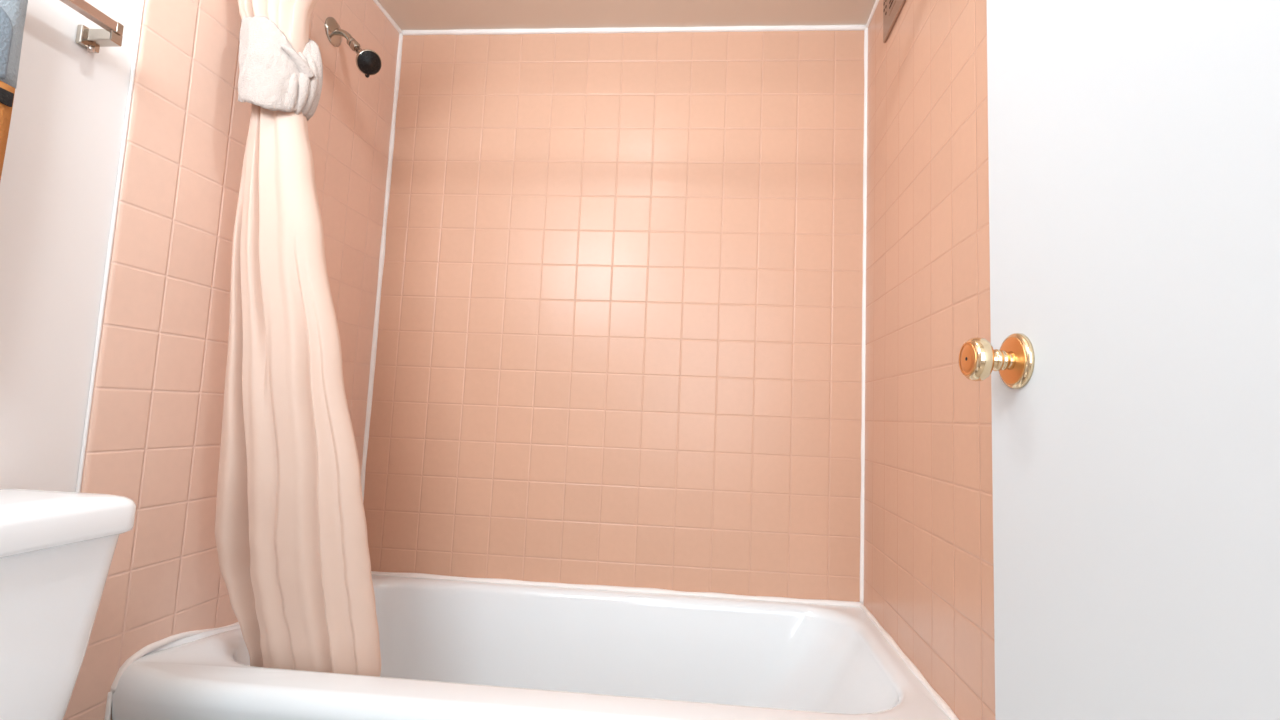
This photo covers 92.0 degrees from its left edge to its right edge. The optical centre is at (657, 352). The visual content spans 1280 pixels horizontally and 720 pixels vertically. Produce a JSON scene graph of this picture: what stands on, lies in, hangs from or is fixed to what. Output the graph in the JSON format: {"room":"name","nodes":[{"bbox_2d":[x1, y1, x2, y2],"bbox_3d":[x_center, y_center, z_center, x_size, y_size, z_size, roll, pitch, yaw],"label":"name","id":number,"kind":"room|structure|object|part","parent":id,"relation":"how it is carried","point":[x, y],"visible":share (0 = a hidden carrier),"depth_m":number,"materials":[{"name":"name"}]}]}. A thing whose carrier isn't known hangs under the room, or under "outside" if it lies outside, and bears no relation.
{"room":"bathroom","nodes":[
{"label":"bathroom","id":0,"kind":"room"},
{"bbox_2d":[0,0,398,719],"bbox_3d":[-1.020,-0.092,1.006,0.120,2.328,1.860,2,-6,5],"label":"wall","id":1,"kind":"structure","parent":0,"point":[155,428],"depth_m":1.15,"materials":[{"name":"tile"}]},
{"bbox_2d":[60,0,123,52],"bbox_3d":[-0.946,-0.555,0.709,0.060,0.049,0.668,2,-6,5],"label":"towel bar","id":2,"kind":"object","parent":1,"relation":"attached to","point":[111,34],"visible":1,"depth_m":1.01,"materials":[{"name":"metal"}]},
{"bbox_2d":[0,0,27,180],"bbox_3d":[-0.935,-0.338,0.657,0.050,0.516,0.412,2,-6,5],"label":"towel","id":3,"kind":"object","parent":2,"relation":"hanging from","point":[12,12],"visible":1,"depth_m":0.85,"materials":[{"name":"multicoloured fabric"}]},
{"bbox_3d":[-0.908,-0.442,0.667,0.006,0.098,0.375,2,-6,5],"label":"folded panel","id":4,"kind":"part","parent":3,"relation":"part of","materials":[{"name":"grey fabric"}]},
{"bbox_3d":[-0.922,-0.520,1.024,0.056,0.032,0.032,2,-6,5],"label":"mounting post","id":5,"kind":"part","parent":2,"relation":"part of","materials":[{"name":"silver metal"}]},
{"bbox_2d":[104,691,112,719],"bbox_3d":[-0.981,0.794,1.081,0.012,0.384,0.012,6,-7,-31],"label":"trim","id":6,"kind":"structure","parent":1,"relation":"attached to","point":[109,696],"depth_m":1.09,"materials":[{"name":"white plastic"}]},
{"bbox_2d":[75,0,143,492],"bbox_3d":[-0.958,-0.084,1.067,0.007,2.128,0.006,2,-6,5],"label":"trim","id":7,"kind":"structure","parent":1,"relation":"attached to","point":[140,13],"depth_m":1.07,"materials":[{"name":"white plastic"}]},
{"bbox_2d":[110,622,238,693],"bbox_3d":[-0.939,0.615,1.481,0.015,0.060,0.763,2,-6,5],"label":"trim","id":8,"kind":"structure","parent":1,"relation":"attached to","point":[165,641],"depth_m":1.17,"materials":[{"name":"white plastic"}]},
{"bbox_2d":[325,17,381,77],"bbox_3d":[-0.808,-0.812,1.631,0.188,0.187,0.068,0,-6,27],"label":"shower","id":9,"kind":"object","parent":1,"relation":"attached to","point":[368,62],"visible":1,"depth_m":1.62,"materials":[{"name":"silver metal"}]},
{"bbox_3d":[-0.840,-0.853,1.664,0.060,0.048,0.019,1,-6,14],"label":"arm","id":10,"kind":"part","parent":9,"relation":"part of","materials":[{"name":"silver metal"}]},
{"bbox_2d":[373,0,401,33],"bbox_3d":[-0.875,-1.094,1.600,0.015,0.014,0.862,2,-6,5],"label":"trim","id":11,"kind":"structure","parent":1,"relation":"attached to","point":[378,4],"depth_m":1.94,"materials":[{"name":"white plastic"}]},
{"bbox_2d":[363,30,863,601],"bbox_3d":[-0.136,0.034,1.910,1.695,2.328,0.100,2,-6,5],"label":"wall","id":12,"kind":"structure","parent":0,"point":[619,340],"depth_m":1.87,"materials":[{"name":"tile"}]},
{"bbox_2d":[361,33,402,500],"bbox_3d":[-0.876,-0.197,1.942,0.020,1.724,0.019,6,-7,-31],"label":"trim","id":13,"kind":"structure","parent":12,"relation":"attached to","point":[399,54],"depth_m":1.94,"materials":[{"name":"white plastic"}]},
{"bbox_2d":[371,571,863,606],"bbox_3d":[-0.168,0.684,1.792,1.495,0.020,0.021,2,-6,5],"label":"trim","id":14,"kind":"structure","parent":12,"relation":"attached to","point":[416,575],"depth_m":1.78,"materials":[{"name":"white plastic"}]},
{"bbox_2d":[401,25,865,34],"bbox_3d":[-0.097,-1.026,1.964,1.495,0.019,0.020,2,-6,5],"label":"trim","id":15,"kind":"structure","parent":12,"relation":"attached to","point":[797,27],"depth_m":1.95,"materials":[{"name":"white plastic"}]},
{"bbox_2d":[860,28,867,602],"bbox_3d":[0.611,-0.149,1.817,0.017,1.724,0.016,2,-6,5],"label":"trim","id":16,"kind":"structure","parent":12,"relation":"attached to","point":[866,29],"depth_m":1.81,"materials":[{"name":"white plastic"}]},
{"bbox_2d":[377,0,875,29],"bbox_3d":[-0.224,-1.242,0.383,1.735,0.100,3.400,2,-6,5],"label":"ceiling","id":17,"kind":"structure","parent":0,"point":[407,14],"depth_m":1.89,"materials":[{"name":"paint"}]},
{"bbox_2d":[864,0,994,719],"bbox_3d":[0.589,-0.040,0.870,0.120,2.328,1.860,2,-6,5],"label":"wall","id":18,"kind":"structure","parent":0,"point":[929,565],"depth_m":1.27,"materials":[{"name":"tile"}]},
{"bbox_2d":[866,0,878,27],"bbox_3d":[0.612,-1.045,1.474,0.014,0.014,0.862,2,-6,5],"label":"trim","id":19,"kind":"structure","parent":18,"relation":"attached to","point":[876,1],"depth_m":1.83,"materials":[{"name":"white plastic"}]},
{"bbox_2d":[883,0,905,42],"bbox_3d":[0.611,-0.940,1.559,0.010,0.167,0.267,2,-6,5],"label":"air vent","id":20,"kind":"object","parent":18,"relation":"in","point":[892,9],"visible":1,"depth_m":1.62,"materials":[{"name":"brown metal"}]},
{"bbox_2d":[861,605,958,719],"bbox_3d":[0.544,0.670,1.361,0.017,0.016,0.750,2,-6,5],"label":"trim","id":21,"kind":"structure","parent":18,"relation":"attached to","point":[912,667],"depth_m":1.28,"materials":[{"name":"white plastic"}]},
{"bbox_2d":[959,0,1279,719],"bbox_3d":[0.408,-0.053,0.395,0.093,2.023,0.770,2,-6,0],"label":"door","id":22,"kind":"structure","parent":18,"relation":"in","point":[1132,356],"depth_m":0.54,"materials":[{"name":"white paint"}]},
{"bbox_3d":[0.360,0.007,0.717,0.002,0.040,0.040,2,-6,0],"label":"knob","id":23,"kind":"part","parent":22,"relation":"part of","materials":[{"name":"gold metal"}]},
{"bbox_3d":[0.373,0.008,0.717,0.027,0.051,0.051,2,-6,5],"label":"knob","id":24,"kind":"part","parent":22,"relation":"part of","materials":[{"name":"gold metal"}]},
{"bbox_3d":[0.411,0.009,0.717,0.002,0.057,0.057,2,-6,0],"label":"rose plate","id":25,"kind":"part","parent":22,"relation":"part of","materials":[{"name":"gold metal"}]},
{"bbox_3d":[-0.315,0.974,0.164,1.735,0.100,3.400,2,-6,5],"label":"floor","id":26,"kind":"structure","parent":0,"visible":0},
{"bbox_2d":[0,489,135,719],"bbox_3d":[-0.644,0.568,0.609,0.729,0.769,0.517,2,-6,5],"label":"toilet","id":27,"kind":"object","parent":26,"relation":"on","point":[57,548],"visible":1,"depth_m":0.80,"materials":[{"name":"white ceramic"}]},
{"bbox_3d":[-0.884,0.204,0.666,0.217,0.055,0.517,2,-6,5],"label":"tank lid","id":28,"kind":"part","parent":27,"relation":"part of","materials":[{"name":"white ceramic"}]},
{"bbox_2d":[112,574,950,719],"bbox_3d":[-0.206,0.832,1.398,1.493,0.434,0.762,2,-6,5],"label":"bathtub","id":29,"kind":"object","parent":26,"relation":"on","point":[450,649],"visible":0.81,"depth_m":1.67,"materials":[{"name":"white ceramic"}]},
{"bbox_3d":[-0.162,-0.923,1.233,1.494,0.056,0.056,2,-6,5],"label":"curtain rod","id":30,"kind":"object","parent":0,"visible":0},
{"bbox_2d":[215,0,380,676],"bbox_3d":[-0.726,-0.100,1.296,0.392,1.625,0.243,2,-6,5],"label":"shower curtain","id":31,"kind":"object","parent":30,"relation":"hanging from","point":[291,537],"visible":0.8,"depth_m":1.23,"materials":[{"name":"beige fabric"}]},
{"bbox_2d":[238,16,322,120],"bbox_3d":[-0.795,-0.599,1.307,0.157,0.232,0.148,2,-6,5],"label":"towel","id":32,"kind":"object","parent":31,"relation":"attached to","point":[273,76],"visible":0.98,"depth_m":1.25,"materials":[{"name":"white fabric"}]}
]}

